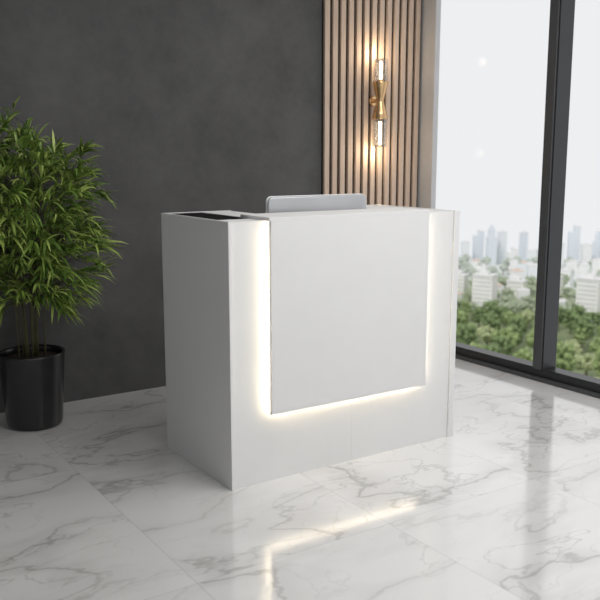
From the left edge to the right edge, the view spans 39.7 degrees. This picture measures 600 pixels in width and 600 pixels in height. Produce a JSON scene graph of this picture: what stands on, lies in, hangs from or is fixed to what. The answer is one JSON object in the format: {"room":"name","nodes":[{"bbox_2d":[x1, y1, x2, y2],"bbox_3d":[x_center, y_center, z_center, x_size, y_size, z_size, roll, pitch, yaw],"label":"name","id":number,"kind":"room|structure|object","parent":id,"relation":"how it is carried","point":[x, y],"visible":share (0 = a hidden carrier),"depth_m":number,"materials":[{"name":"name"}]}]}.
{"room":"reception area","nodes":[
{"label":"reception area","id":0,"kind":"room"},
{"bbox_2d":[0,0,321,412],"bbox_3d":[-1.614,-0.835,4.315,6.050,2.900,0.150,-6,12,-33],"label":"wall","id":1,"kind":"structure","parent":0,"point":[192,105],"depth_m":4.76,"materials":[{"name":"grey paint"}]},
{"bbox_2d":[321,0,421,206],"bbox_3d":[0.489,-1.053,5.584,0.820,2.899,0.032,-6,12,-33],"label":"panel","id":2,"kind":"object","parent":1,"relation":"attached to","point":[355,33],"visible":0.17,"depth_m":5.51,"materials":[{"name":"brown wood"}]},
{"bbox_2d":[369,58,387,146],"bbox_3d":[0.519,-1.294,5.464,0.104,0.561,0.130,-6,12,-33],"label":"wall sconce","id":3,"kind":"object","parent":2,"relation":"attached to","point":[380,86],"visible":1,"depth_m":5.43,"materials":[{"name":"gold metal"}]},
{"bbox_2d":[417,0,440,208],"bbox_3d":[0.887,-1.087,5.774,0.045,2.900,0.152,-6,12,-33],"label":"trim","id":4,"kind":"structure","parent":1,"relation":"attached to","point":[431,9],"depth_m":5.70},
{"bbox_2d":[0,358,599,599],"bbox_3d":[0.231,1.140,1.745,6.150,0.120,6.970,-6,12,-33],"label":"floor","id":5,"kind":"structure","parent":0,"point":[96,504],"depth_m":3.20,"materials":[{"name":"stone"}]},
{"bbox_2d":[0,344,64,430],"bbox_3d":[-1.369,0.450,4.263,0.332,0.384,0.332,-6,12,-33],"label":"pot","id":6,"kind":"object","parent":5,"relation":"on","point":[32,379],"depth_m":4.15,"materials":[{"name":"black ceramic"}]},
{"bbox_2d":[0,97,126,430],"bbox_3d":[-1.295,-0.161,4.058,0.953,1.658,0.786,-6,12,-33],"label":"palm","id":7,"kind":"object","parent":5,"relation":"on","point":[31,376],"visible":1,"depth_m":4.08,"materials":[{"name":"plant"}]},
{"bbox_2d":[161,204,459,490],"bbox_3d":[0.074,0.136,3.915,1.245,1.122,0.669,-6,12,-33],"label":"reception desk","id":8,"kind":"object","parent":5,"relation":"on","point":[296,342],"visible":0.94,"depth_m":3.58,"materials":[{"name":"white laminate"}]},
{"bbox_2d":[266,193,365,212],"bbox_3d":[0.100,-0.272,3.904,0.562,0.440,0.220,-6,12,-33],"label":"computer monitor","id":9,"kind":"object","parent":8,"relation":"on","point":[293,203],"visible":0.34,"depth_m":3.87,"materials":[{"name":"silver metal"}]},
{"bbox_2d":[240,208,429,220],"bbox_3d":[0.170,-0.377,3.626,0.855,0.014,0.234,-6,12,-33],"label":"countertop","id":10,"kind":"structure","parent":8,"relation":"on","point":[282,216],"depth_m":3.54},
{"bbox_2d":[455,0,599,398],"bbox_3d":[2.796,-0.607,2.989,0.132,2.900,6.668,-6,12,-33],"label":"window frame","id":11,"kind":"structure","parent":5,"relation":"on","point":[543,369],"depth_m":4.93,"materials":[{"name":"black metal"}]},
{"label":"outside","id":12,"kind":"structure","parent":0,"visible":0},
{"bbox_2d":[458,256,591,289],"bbox_3d":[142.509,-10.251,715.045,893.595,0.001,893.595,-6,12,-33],"label":"city","id":13,"kind":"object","parent":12,"point":[497,265],"depth_m":818.71},
{"bbox_2d":[458,257,464,268],"bbox_3d":[162.100,-37.525,836.093,10.134,12.694,10.170,-6,11,-30],"label":"tree","id":14,"kind":"object","parent":13,"relation":"on","point":[460,260],"visible":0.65,"depth_m":833.02,"materials":[{"name":"green plant"}]},
{"bbox_2d":[460,240,469,261],"bbox_3d":[172.507,-49.555,867.124,8.900,25.800,8.900,1,10,5],"label":"tower","id":15,"kind":"structure","parent":13,"relation":"on","point":[465,245],"depth_m":862.40,"materials":[{"name":"white concrete"}]},
{"bbox_2d":[461,260,469,266],"bbox_3d":[163.676,-34.081,820.946,8.816,11.043,8.847,-7,12,-35],"label":"tree","id":16,"kind":"object","parent":13,"relation":"on","point":[465,262],"visible":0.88,"depth_m":818.80,"materials":[{"name":"green plant"}]},
{"bbox_2d":[462,253,470,260],"bbox_3d":[170.249,-41.050,853.017,11.134,13.897,11.094,-4,11,-22],"label":"tree","id":17,"kind":"object","parent":13,"relation":"on","point":[466,257],"visible":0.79,"depth_m":850.07,"materials":[{"name":"green plant"}]},
{"bbox_2d":[462,264,471,273],"bbox_3d":[155.906,-27.213,776.466,10.116,12.626,10.080,-1,10,-7],"label":"tree","id":18,"kind":"object","parent":13,"relation":"on","point":[465,269],"visible":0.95,"depth_m":773.43,"materials":[{"name":"green plant"}]},
{"bbox_2d":[467,268,477,277],"bbox_3d":[156.159,-22.784,749.319,10.476,13.122,10.513,-2,10,-10],"label":"tree","id":19,"kind":"object","parent":13,"relation":"on","point":[472,270],"visible":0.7,"depth_m":746.90,"materials":[{"name":"green plant"}]},
{"bbox_2d":[471,259,480,268],"bbox_3d":[176.590,-35.595,830.452,9.504,10.745,9.504,6,11,30],"label":"building","id":20,"kind":"structure","parent":13,"relation":"on","point":[474,262],"depth_m":827.04,"materials":[{"name":"concrete"}]},
{"bbox_2d":[472,229,483,259],"bbox_3d":[189.599,-57.353,882.928,10.200,35.800,10.400,0,10,0],"label":"tower","id":21,"kind":"structure","parent":13,"relation":"on","point":[478,240],"depth_m":878.34,"materials":[{"name":"white concrete"}]},
{"bbox_2d":[476,264,488,270],"bbox_3d":[175.863,-29.819,799.760,9.940,9.787,10.140,5,11,27],"label":"building","id":22,"kind":"structure","parent":13,"relation":"on","point":[483,266],"depth_m":796.23,"materials":[{"name":"white concrete"}]},
{"bbox_2d":[477,259,487,265],"bbox_3d":[179.609,-33.899,815.264,10.113,12.623,10.077,-5,11,-25],"label":"tree","id":23,"kind":"object","parent":13,"relation":"on","point":[482,261],"visible":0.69,"depth_m":813.23,"materials":[{"name":"green plant"}]},
{"bbox_2d":[484,256,490,264],"bbox_3d":[190.074,-38.649,843.248,9.960,12.476,9.996,3,10,16],"label":"tree","id":24,"kind":"object","parent":13,"relation":"on","point":[487,259],"visible":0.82,"depth_m":840.37,"materials":[{"name":"green plant"}]},
{"bbox_2d":[485,226,496,264],"bbox_3d":[199.156,-58.909,864.879,9.000,45.000,9.000,0,10,-2],"label":"tower","id":25,"kind":"structure","parent":13,"relation":"on","point":[491,240],"depth_m":861.35,"materials":[{"name":"white concrete"}]},
{"bbox_2d":[488,265,497,272],"bbox_3d":[180.010,-26.915,776.418,9.656,12.053,9.622,7,12,35],"label":"tree","id":26,"kind":"object","parent":13,"relation":"on","point":[492,268],"visible":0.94,"depth_m":774.19,"materials":[{"name":"green plant"}]},
{"bbox_2d":[496,230,506,262],"bbox_3d":[214.413,-56.760,882.434,8.400,34.800,8.400,-1,10,-8],"label":"tower","id":27,"kind":"structure","parent":13,"relation":"on","point":[501,250],"depth_m":879.20,"materials":[{"name":"white concrete"}]},
{"bbox_2d":[499,264,507,274],"bbox_3d":[193.639,-29.032,791.142,8.956,11.219,8.988,8,13,40],"label":"tree","id":28,"kind":"object","parent":13,"relation":"on","point":[503,267],"visible":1,"depth_m":789.65,"materials":[{"name":"green plant"}]},
{"bbox_2d":[502,257,511,270],"bbox_3d":[206.202,-36.086,823.265,11.355,14.224,11.396,2,10,14],"label":"tree","id":29,"kind":"object","parent":13,"relation":"on","point":[506,261],"visible":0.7,"depth_m":821.11,"materials":[{"name":"green plant"}]},
{"bbox_2d":[505,247,518,266],"bbox_3d":[219.022,-44.799,857.196,11.200,19.800,11.400,0,10,2],"label":"building","id":30,"kind":"structure","parent":13,"relation":"on","point":[514,251],"depth_m":851.53,"materials":[{"name":"white concrete"}]},
{"bbox_2d":[510,259,518,268],"bbox_3d":[206.624,-32.237,801.774,8.190,13.868,8.190,2,10,14],"label":"building","id":31,"kind":"structure","parent":13,"relation":"on","point":[513,263],"depth_m":797.79,"materials":[{"name":"white concrete"}]},
{"bbox_2d":[509,268,523,279],"bbox_3d":[192.054,-20.969,736.005,10.344,14.005,10.344,-1,10,-5],"label":"building","id":32,"kind":"structure","parent":13,"relation":"on","point":[516,271],"depth_m":731.74,"materials":[{"name":"concrete"}]},
{"bbox_2d":[512,255,521,263],"bbox_3d":[219.226,-38.452,839.292,10.727,13.437,10.765,1,10,8],"label":"tree","id":33,"kind":"object","parent":13,"relation":"on","point":[519,259],"visible":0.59,"depth_m":836.28,"materials":[{"name":"green plant"}]},
{"bbox_2d":[517,260,526,278],"bbox_3d":[206.175,-28.559,772.800,8.549,16.464,8.749,2,10,12],"label":"building","id":34,"kind":"structure","parent":13,"relation":"on","point":[522,266],"depth_m":768.35,"materials":[{"name":"concrete"}]},
{"bbox_2d":[519,231,528,260],"bbox_3d":[238.436,-56.973,886.614,7.400,33.800,7.400,-1,10,-6],"label":"tower","id":35,"kind":"structure","parent":13,"relation":"on","point":[523,236],"depth_m":883.50,"materials":[{"name":"white concrete"}]},
{"bbox_2d":[527,263,536,277],"bbox_3d":[210.354,-24.803,749.272,9.976,17.053,9.976,1,10,7],"label":"building","id":36,"kind":"structure","parent":13,"relation":"on","point":[531,268],"depth_m":744.71,"materials":[{"name":"white concrete"}]},
{"bbox_2d":[526,248,537,259],"bbox_3d":[242.404,-44.497,861.332,11.400,17.800,11.400,8,13,39],"label":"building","id":37,"kind":"structure","parent":13,"relation":"on","point":[533,252],"depth_m":857.16,"materials":[{"name":"white concrete"}]},
{"bbox_2d":[531,256,537,263],"bbox_3d":[237.721,-37.749,834.595,10.935,13.649,10.897,-5,11,-27],"label":"tree","id":38,"kind":"object","parent":13,"relation":"on","point":[534,259],"visible":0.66,"depth_m":831.39,"materials":[{"name":"green plant"}]},
{"bbox_2d":[561,243,564,266],"bbox_3d":[265.480,-47.273,853.885,9.400,25.800,9.400,-1,10,-5],"label":"tower","id":39,"kind":"structure","parent":13,"relation":"on","point":[563,244],"depth_m":849.86,"materials":[{"name":"white concrete"}]},
{"bbox_2d":[561,273,569,283],"bbox_3d":[223.325,-15.641,705.162,12.303,14.048,12.311,6,11,30],"label":"tree","id":40,"kind":"object","parent":13,"relation":"on","point":[567,278],"visible":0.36,"depth_m":702.84,"materials":[{"name":"green plant"}]},
{"bbox_2d":[561,268,572,286],"bbox_3d":[233.221,-20.351,727.769,9.188,15.584,9.188,5,11,25],"label":"building","id":41,"kind":"structure","parent":13,"relation":"on","point":[564,271],"depth_m":723.56,"materials":[{"name":"white concrete"}]},
{"bbox_2d":[565,259,573,268],"bbox_3d":[256.816,-31.376,791.500,7.301,15.663,7.501,2,10,10],"label":"building","id":42,"kind":"structure","parent":13,"relation":"on","point":[570,263],"depth_m":787.73,"materials":[{"name":"white concrete"}]},
{"bbox_2d":[567,224,580,260],"bbox_3d":[282.766,-56.491,857.327,11.200,42.800,11.400,2,10,11],"label":"tower","id":43,"kind":"structure","parent":13,"relation":"on","point":[573,246],"depth_m":851.94,"materials":[{"name":"white concrete"}]},
{"bbox_2d":[573,267,578,277],"bbox_3d":[260.933,-26.124,776.358,9.636,10.455,9.836,3,10,15],"label":"building","id":44,"kind":"structure","parent":13,"relation":"on","point":[576,271],"depth_m":772.87,"materials":[{"name":"white concrete"}]},
{"bbox_2d":[574,259,579,268],"bbox_3d":[268.567,-33.276,811.385,7.680,12.652,7.880,6,12,32],"label":"building","id":45,"kind":"structure","parent":13,"relation":"on","point":[576,263],"depth_m":807.29,"materials":[{"name":"white concrete"}]},
{"bbox_2d":[579,263,587,276],"bbox_3d":[258.299,-25.808,757.374,7.424,16.282,7.424,3,10,18],"label":"building","id":46,"kind":"structure","parent":13,"relation":"on","point":[582,267],"depth_m":754.23,"materials":[{"name":"white concrete"}]},
{"bbox_2d":[580,243,592,268],"bbox_3d":[289.662,-45.026,840.851,9.400,25.800,9.400,0,10,-1],"label":"building","id":47,"kind":"structure","parent":13,"relation":"on","point":[586,248],"depth_m":836.69,"materials":[{"name":"white concrete"}]},
{"bbox_2d":[592,231,599,258],"bbox_3d":[306.632,-54.608,854.641,8.000,40.000,8.000,8,13,38],"label":"tower","id":48,"kind":"structure","parent":13,"relation":"on","point":[596,243],"depth_m":851.53,"materials":[{"name":"white concrete"}]},
{"bbox_2d":[592,258,599,276],"bbox_3d":[279.673,-30.129,778.473,10.300,17.631,10.300,5,11,26],"label":"building","id":49,"kind":"structure","parent":13,"relation":"on","point":[595,262],"depth_m":774.75,"materials":[{"name":"white concrete"}]},
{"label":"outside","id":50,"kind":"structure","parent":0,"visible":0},
{"bbox_2d":[456,291,599,377],"bbox_3d":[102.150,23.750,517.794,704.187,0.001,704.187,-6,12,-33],"label":"park","id":51,"kind":"structure","parent":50,"point":[563,334],"depth_m":519.38,"materials":[{"name":"green plant"}]},
{"bbox_2d":[457,297,463,308],"bbox_3d":[109.647,4.390,587.619,12.703,14.505,12.711,7,12,34],"label":"tree","id":52,"kind":"object","parent":51,"relation":"on","point":[459,301],"visible":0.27,"depth_m":583.46,"materials":[{"name":"green plant"}]},
{"bbox_2d":[457,271,468,292],"bbox_3d":[132.441,-15.494,694.837,14.800,17.200,9.800,6,12,32],"label":"apartment block","id":53,"kind":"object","parent":51,"relation":"on","point":[462,278],"visible":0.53,"depth_m":689.59,"materials":[{"name":"white concrete"}]},
{"bbox_2d":[456,309,469,328],"bbox_3d":[99.914,14.117,523.610,14.393,17.089,15.173,4,10,21],"label":"tree","id":54,"kind":"object","parent":51,"relation":"on","point":[462,317],"visible":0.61,"depth_m":519.00,"materials":[{"name":"green plant"}]},
{"bbox_2d":[460,301,471,312],"bbox_3d":[112.688,8.177,562.268,8.218,15.643,9.100,-8,12,-37],"label":"tree","id":55,"kind":"object","parent":51,"relation":"on","point":[464,304],"visible":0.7,"depth_m":559.81,"materials":[{"name":"green plant"}]},
{"bbox_2d":[456,322,478,344],"bbox_3d":[92.075,22.982,461.993,14.695,20.551,14.105,4,11,23],"label":"tree","id":56,"kind":"object","parent":51,"relation":"on","point":[466,330],"visible":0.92,"depth_m":460.37,"materials":[{"name":"green plant"}]},
{"bbox_2d":[464,289,471,301],"bbox_3d":[131.252,-2.828,638.356,10.060,11.480,10.054,-2,10,-13],"label":"tree","id":57,"kind":"object","parent":51,"relation":"on","point":[467,293],"visible":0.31,"depth_m":636.83,"materials":[{"name":"green plant"}]},
{"bbox_2d":[469,302,478,318],"bbox_3d":[120.039,7.362,576.646,10.828,12.364,10.835,-5,11,-26],"label":"tree","id":58,"kind":"object","parent":51,"relation":"on","point":[472,304],"visible":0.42,"depth_m":574.49,"materials":[{"name":"green plant"}]},
{"bbox_2d":[468,342,482,347],"bbox_3d":[90.516,29.100,440.117,13.408,15.919,14.134,8,12,38],"label":"tree","id":59,"kind":"object","parent":51,"relation":"on","point":[471,343],"visible":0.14,"depth_m":436.30,"materials":[{"name":"green plant"}]},
{"bbox_2d":[472,306,486,326],"bbox_3d":[116.634,11.983,539.188,10.972,15.987,11.431,1,10,5],"label":"tree","id":60,"kind":"object","parent":51,"relation":"on","point":[475,318],"visible":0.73,"depth_m":536.92,"materials":[{"name":"green plant"}]},
{"bbox_2d":[472,270,498,306],"bbox_3d":[134.181,-6.222,602.779,15.800,30.200,11.800,7,12,34],"label":"apartment block","id":61,"kind":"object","parent":51,"relation":"on","point":[484,282],"visible":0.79,"depth_m":598.10,"materials":[{"name":"white concrete"}]},
{"bbox_2d":[476,324,498,344],"bbox_3d":[109.226,22.045,484.066,13.669,14.895,14.616,-2,10,-13],"label":"tree","id":62,"kind":"object","parent":51,"relation":"on","point":[485,332],"visible":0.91,"depth_m":482.23,"materials":[{"name":"green plant"}]},
{"bbox_2d":[477,299,503,324],"bbox_3d":[119.588,11.385,521.284,15.976,23.276,16.644,6,11,31],"label":"tree","id":63,"kind":"object","parent":51,"relation":"on","point":[493,305],"visible":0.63,"depth_m":518.25,"materials":[{"name":"green plant"}]},
{"bbox_2d":[482,313,500,342],"bbox_3d":[115.167,16.989,502.463,13.305,18.607,12.771,-3,10,-17],"label":"tree","id":64,"kind":"object","parent":51,"relation":"on","point":[490,317],"visible":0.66,"depth_m":499.00,"materials":[{"name":"green plant"}]},
{"bbox_2d":[482,344,500,352],"bbox_3d":[96.322,31.455,417.750,13.498,18.877,12.956,0,10,3],"label":"tree","id":65,"kind":"object","parent":51,"relation":"on","point":[494,348],"visible":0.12,"depth_m":415.61,"materials":[{"name":"green plant"}]},
{"bbox_2d":[497,283,502,299],"bbox_3d":[155.039,-6.945,656.646,8.924,13.324,8.924,0,10,-2],"label":"building","id":66,"kind":"structure","parent":51,"relation":"on","point":[500,286],"depth_m":652.25,"materials":[{"name":"concrete"}]},
{"bbox_2d":[498,278,504,283],"bbox_3d":[165.331,-12.281,690.879,10.747,12.272,10.754,8,13,40],"label":"tree","id":67,"kind":"object","parent":51,"relation":"on","point":[500,280],"visible":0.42,"depth_m":687.57,"materials":[{"name":"green plant"}]},
{"bbox_2d":[491,335,514,354],"bbox_3d":[107.691,27.739,442.086,12.820,17.929,12.305,1,10,7],"label":"tree","id":68,"kind":"object","parent":51,"relation":"on","point":[504,342],"visible":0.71,"depth_m":440.47,"materials":[{"name":"green plant"}]},
{"bbox_2d":[499,306,508,326],"bbox_3d":[135.312,10.817,551.557,9.660,14.074,10.064,9,13,42],"label":"tree","id":69,"kind":"object","parent":51,"relation":"on","point":[506,308],"visible":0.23,"depth_m":549.85,"materials":[{"name":"green plant"}]},
{"bbox_2d":[500,276,508,288],"bbox_3d":[173.035,-13.843,700.405,10.614,12.112,10.607,-2,10,-12],"label":"tree","id":70,"kind":"object","parent":51,"relation":"on","point":[504,277],"visible":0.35,"depth_m":698.74,"materials":[{"name":"green plant"}]},
{"bbox_2d":[491,325,519,348],"bbox_3d":[114.916,23.659,464.487,16.314,18.374,15.476,2,10,13],"label":"tree","id":71,"kind":"object","parent":51,"relation":"on","point":[507,332],"visible":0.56,"depth_m":463.19,"materials":[{"name":"green plant"}]},
{"bbox_2d":[500,294,514,303],"bbox_3d":[152.045,1.719,608.081,11.219,12.810,11.226,6,11,31],"label":"tree","id":72,"kind":"object","parent":51,"relation":"on","point":[505,298],"visible":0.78,"depth_m":604.86,"materials":[{"name":"green plant"}]},
{"bbox_2d":[501,310,514,327],"bbox_3d":[133.696,13.301,538.042,11.605,13.779,12.234,0,10,-2],"label":"tree","id":73,"kind":"object","parent":51,"relation":"on","point":[508,314],"visible":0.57,"depth_m":534.70,"materials":[{"name":"green plant"}]},
{"bbox_2d":[501,288,515,296],"bbox_3d":[159.851,-3.339,637.561,11.185,12.764,11.178,6,12,33],"label":"tree","id":74,"kind":"object","parent":51,"relation":"on","point":[506,291],"visible":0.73,"depth_m":634.81,"materials":[{"name":"green plant"}]},
{"bbox_2d":[502,302,519,313],"bbox_3d":[144.082,8.040,567.592,12.368,14.113,12.359,6,11,31],"label":"tree","id":75,"kind":"object","parent":51,"relation":"on","point":[512,307],"visible":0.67,"depth_m":564.48,"materials":[{"name":"green plant"}]},
{"bbox_2d":[510,298,521,309],"bbox_3d":[152.432,5.266,586.150,11.630,13.272,11.623,-1,10,-7],"label":"tree","id":76,"kind":"object","parent":51,"relation":"on","point":[515,301],"visible":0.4,"depth_m":583.67,"materials":[{"name":"green plant"}]},
{"bbox_2d":[510,323,522,351],"bbox_3d":[122.984,22.199,477.989,11.424,16.644,11.902,1,10,5],"label":"tree","id":77,"kind":"object","parent":51,"relation":"on","point":[515,327],"visible":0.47,"depth_m":475.10,"materials":[{"name":"green plant"}]},
{"bbox_2d":[506,277,527,296],"bbox_3d":[176.332,-11.067,675.038,14.800,15.200,9.800,7,12,36],"label":"apartment block","id":78,"kind":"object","parent":51,"relation":"on","point":[515,283],"visible":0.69,"depth_m":671.31,"materials":[{"name":"white concrete"}]},
{"bbox_2d":[507,316,527,345],"bbox_3d":[129.588,18.599,494.849,12.883,18.017,12.366,-1,10,-3],"label":"tree","id":79,"kind":"object","parent":51,"relation":"on","point":[517,320],"visible":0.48,"depth_m":493.43,"materials":[{"name":"green plant"}]},
{"bbox_2d":[514,315,527,332],"bbox_3d":[135.357,16.856,510.295,9.422,16.196,8.508,-2,10,-14],"label":"tree","id":80,"kind":"object","parent":51,"relation":"on","point":[525,322],"visible":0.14,"depth_m":506.86,"materials":[{"name":"green plant"}]},
{"bbox_2d":[511,346,532,360],"bbox_3d":[115.838,31.722,420.836,15.367,17.308,14.578,8,13,40],"label":"tree","id":81,"kind":"object","parent":51,"relation":"on","point":[523,353],"visible":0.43,"depth_m":417.13,"materials":[{"name":"green plant"}]},
{"bbox_2d":[517,288,529,300],"bbox_3d":[166.693,-1.500,619.710,9.016,15.142,9.016,2,10,10],"label":"building","id":82,"kind":"structure","parent":51,"relation":"on","point":[521,292],"depth_m":615.13,"materials":[{"name":"white concrete"}]},
{"bbox_2d":[517,301,532,312],"bbox_3d":[156.043,7.198,574.432,11.782,13.445,11.775,9,13,43],"label":"tree","id":83,"kind":"object","parent":51,"relation":"on","point":[523,305],"visible":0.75,"depth_m":571.69,"materials":[{"name":"green plant"}]},
{"bbox_2d":[520,295,534,304],"bbox_3d":[166.124,2.792,602.741,10.953,12.507,10.960,-4,10,-20],"label":"tree","id":84,"kind":"object","parent":51,"relation":"on","point":[529,299],"visible":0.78,"depth_m":600.29,"materials":[{"name":"green plant"}]},
{"bbox_2d":[521,309,534,328],"bbox_3d":[148.996,12.527,543.297,13.272,13.525,12.412,-6,12,-32],"label":"tree","id":85,"kind":"object","parent":51,"relation":"on","point":[529,316],"visible":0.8,"depth_m":539.02,"materials":[{"name":"green plant"}]},
{"bbox_2d":[525,330,533,347],"bbox_3d":[132.225,24.896,462.232,14.062,16.695,14.823,5,11,29],"label":"tree","id":86,"kind":"object","parent":51,"relation":"on","point":[530,335],"visible":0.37,"depth_m":461.61,"materials":[{"name":"green plant"}]},
{"bbox_2d":[523,285,535,296],"bbox_3d":[179.474,-5.012,643.094,12.425,14.188,12.433,1,10,6],"label":"tree","id":87,"kind":"object","parent":51,"relation":"on","point":[532,288],"visible":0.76,"depth_m":640.73,"materials":[{"name":"green plant"}]},
{"bbox_2d":[525,276,536,285],"bbox_3d":[191.723,-13.018,688.743,12.672,14.460,12.663,-1,10,-6],"label":"tree","id":88,"kind":"object","parent":51,"relation":"on","point":[531,279],"visible":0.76,"depth_m":685.81,"materials":[{"name":"green plant"}]},
{"bbox_2d":[558,306,566,330],"bbox_3d":[167.684,11.853,538.841,11.700,16.363,11.231,7,12,35],"label":"tree","id":89,"kind":"object","parent":51,"relation":"on","point":[560,318],"visible":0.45,"depth_m":537.05,"materials":[{"name":"green plant"}]},
{"bbox_2d":[560,276,564,294],"bbox_3d":[207.070,-12.814,676.347,12.800,18.200,9.800,8,13,39],"label":"apartment block","id":90,"kind":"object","parent":51,"relation":"on","point":[561,277],"visible":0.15,"depth_m":673.28,"materials":[{"name":"white concrete"}]},
{"bbox_2d":[559,298,565,306],"bbox_3d":[190.104,4.043,603.263,9.942,9.803,9.942,-1,10,-4],"label":"building","id":91,"kind":"structure","parent":51,"relation":"on","point":[561,300],"depth_m":599.27,"materials":[{"name":"white concrete"}]},
{"bbox_2d":[556,341,576,370],"bbox_3d":[128.809,31.968,402.509,12.112,23.056,13.413,9,13,41],"label":"tree","id":92,"kind":"object","parent":51,"relation":"on","point":[567,352],"visible":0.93,"depth_m":399.98,"materials":[{"name":"green plant"}]},
{"bbox_2d":[562,287,574,299],"bbox_3d":[210.014,-4.647,648.054,10.309,11.771,10.315,1,10,5],"label":"tree","id":93,"kind":"object","parent":51,"relation":"on","point":[566,290],"visible":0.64,"depth_m":646.54,"materials":[{"name":"green plant"}]},
{"bbox_2d":[564,298,575,306],"bbox_3d":[191.516,5.436,582.857,12.320,14.059,12.312,2,10,9],"label":"tree","id":94,"kind":"object","parent":51,"relation":"on","point":[570,302],"visible":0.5,"depth_m":581.12,"materials":[{"name":"green plant"}]},
{"bbox_2d":[567,292,575,298],"bbox_3d":[204.018,0.435,614.822,11.430,13.052,11.438,1,10,6],"label":"tree","id":95,"kind":"object","parent":51,"relation":"on","point":[571,295],"visible":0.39,"depth_m":612.73,"materials":[{"name":"green plant"}]},
{"bbox_2d":[564,339,580,346],"bbox_3d":[151.233,27.505,461.774,10.728,11.690,11.471,7,12,36],"label":"tree","id":96,"kind":"object","parent":51,"relation":"on","point":[574,341],"visible":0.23,"depth_m":460.99,"materials":[{"name":"green plant"}]},
{"bbox_2d":[563,342,583,354],"bbox_3d":[146.432,29.070,448.306,12.942,13.190,12.104,3,10,14],"label":"tree","id":97,"kind":"object","parent":51,"relation":"on","point":[577,350],"visible":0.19,"depth_m":444.31,"materials":[{"name":"green plant"}]},
{"bbox_2d":[563,304,587,330],"bbox_3d":[169.081,13.939,506.518,15.963,23.258,16.631,-7,12,-36],"label":"tree","id":98,"kind":"object","parent":51,"relation":"on","point":[576,309],"visible":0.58,"depth_m":504.14,"materials":[{"name":"green plant"}]},
{"bbox_2d":[573,328,588,347],"bbox_3d":[159.626,23.316,473.365,9.313,16.009,8.410,-8,13,-40],"label":"tree","id":99,"kind":"object","parent":51,"relation":"on","point":[579,335],"visible":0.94,"depth_m":470.37,"materials":[{"name":"green plant"}]},
{"bbox_2d":[571,315,594,347],"bbox_3d":[164.926,18.811,485.893,14.768,20.653,14.175,-2,10,-12],"label":"tree","id":100,"kind":"object","parent":51,"relation":"on","point":[581,322],"visible":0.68,"depth_m":482.06,"materials":[{"name":"green plant"}]},
{"bbox_2d":[573,352,595,374],"bbox_3d":[144.086,33.237,417.782,14.093,15.357,15.069,-3,10,-15],"label":"tree","id":101,"kind":"object","parent":51,"relation":"on","point":[585,362],"visible":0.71,"depth_m":414.44,"materials":[{"name":"green plant"}]},
{"bbox_2d":[575,273,599,324],"bbox_3d":[197.021,-1.089,564.172,15.800,33.200,11.800,9,13,41],"label":"apartment block","id":102,"kind":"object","parent":51,"relation":"on","point":[588,286],"visible":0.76,"depth_m":558.85,"materials":[{"name":"white concrete"}]},
{"bbox_2d":[584,311,598,327],"bbox_3d":[182.746,14.966,521.344,11.562,16.170,11.098,-2,10,-9],"label":"tree","id":103,"kind":"object","parent":51,"relation":"on","point":[595,319],"visible":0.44,"depth_m":519.64,"materials":[{"name":"green plant"}]},
{"bbox_2d":[588,341,595,352],"bbox_3d":[164.960,27.009,459.548,11.922,13.428,11.310,-7,12,-34],"label":"tree","id":104,"kind":"object","parent":51,"relation":"on","point":[590,347],"visible":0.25,"depth_m":458.13,"materials":[{"name":"green plant"}]},
{"bbox_2d":[592,337,599,352],"bbox_3d":[159.454,28.176,438.912,10.555,18.144,9.531,2,10,11],"label":"tree","id":105,"kind":"object","parent":51,"relation":"on","point":[596,346],"visible":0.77,"depth_m":436.73,"materials":[{"name":"green plant"}]},
{"bbox_2d":[592,312,599,331],"bbox_3d":[191.592,14.320,534.317,8.939,13.024,9.312,1,10,4],"label":"tree","id":106,"kind":"object","parent":51,"relation":"on","point":[598,313],"visible":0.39,"depth_m":532.29,"materials":[{"name":"green plant"}]},
{"bbox_2d":[593,350,599,375],"bbox_3d":[145.109,34.283,394.255,11.185,21.292,12.386,-5,11,-26],"label":"tree","id":107,"kind":"object","parent":51,"relation":"on","point":[596,363],"visible":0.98,"depth_m":393.30,"materials":[{"name":"green plant"}]},
{"bbox_2d":[595,325,599,336],"bbox_3d":[182.359,20.643,490.348,13.072,15.520,13.780,-4,10,-20],"label":"tree","id":108,"kind":"object","parent":51,"relation":"on","point":[598,328],"visible":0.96,"depth_m":491.50,"materials":[{"name":"green plant"}]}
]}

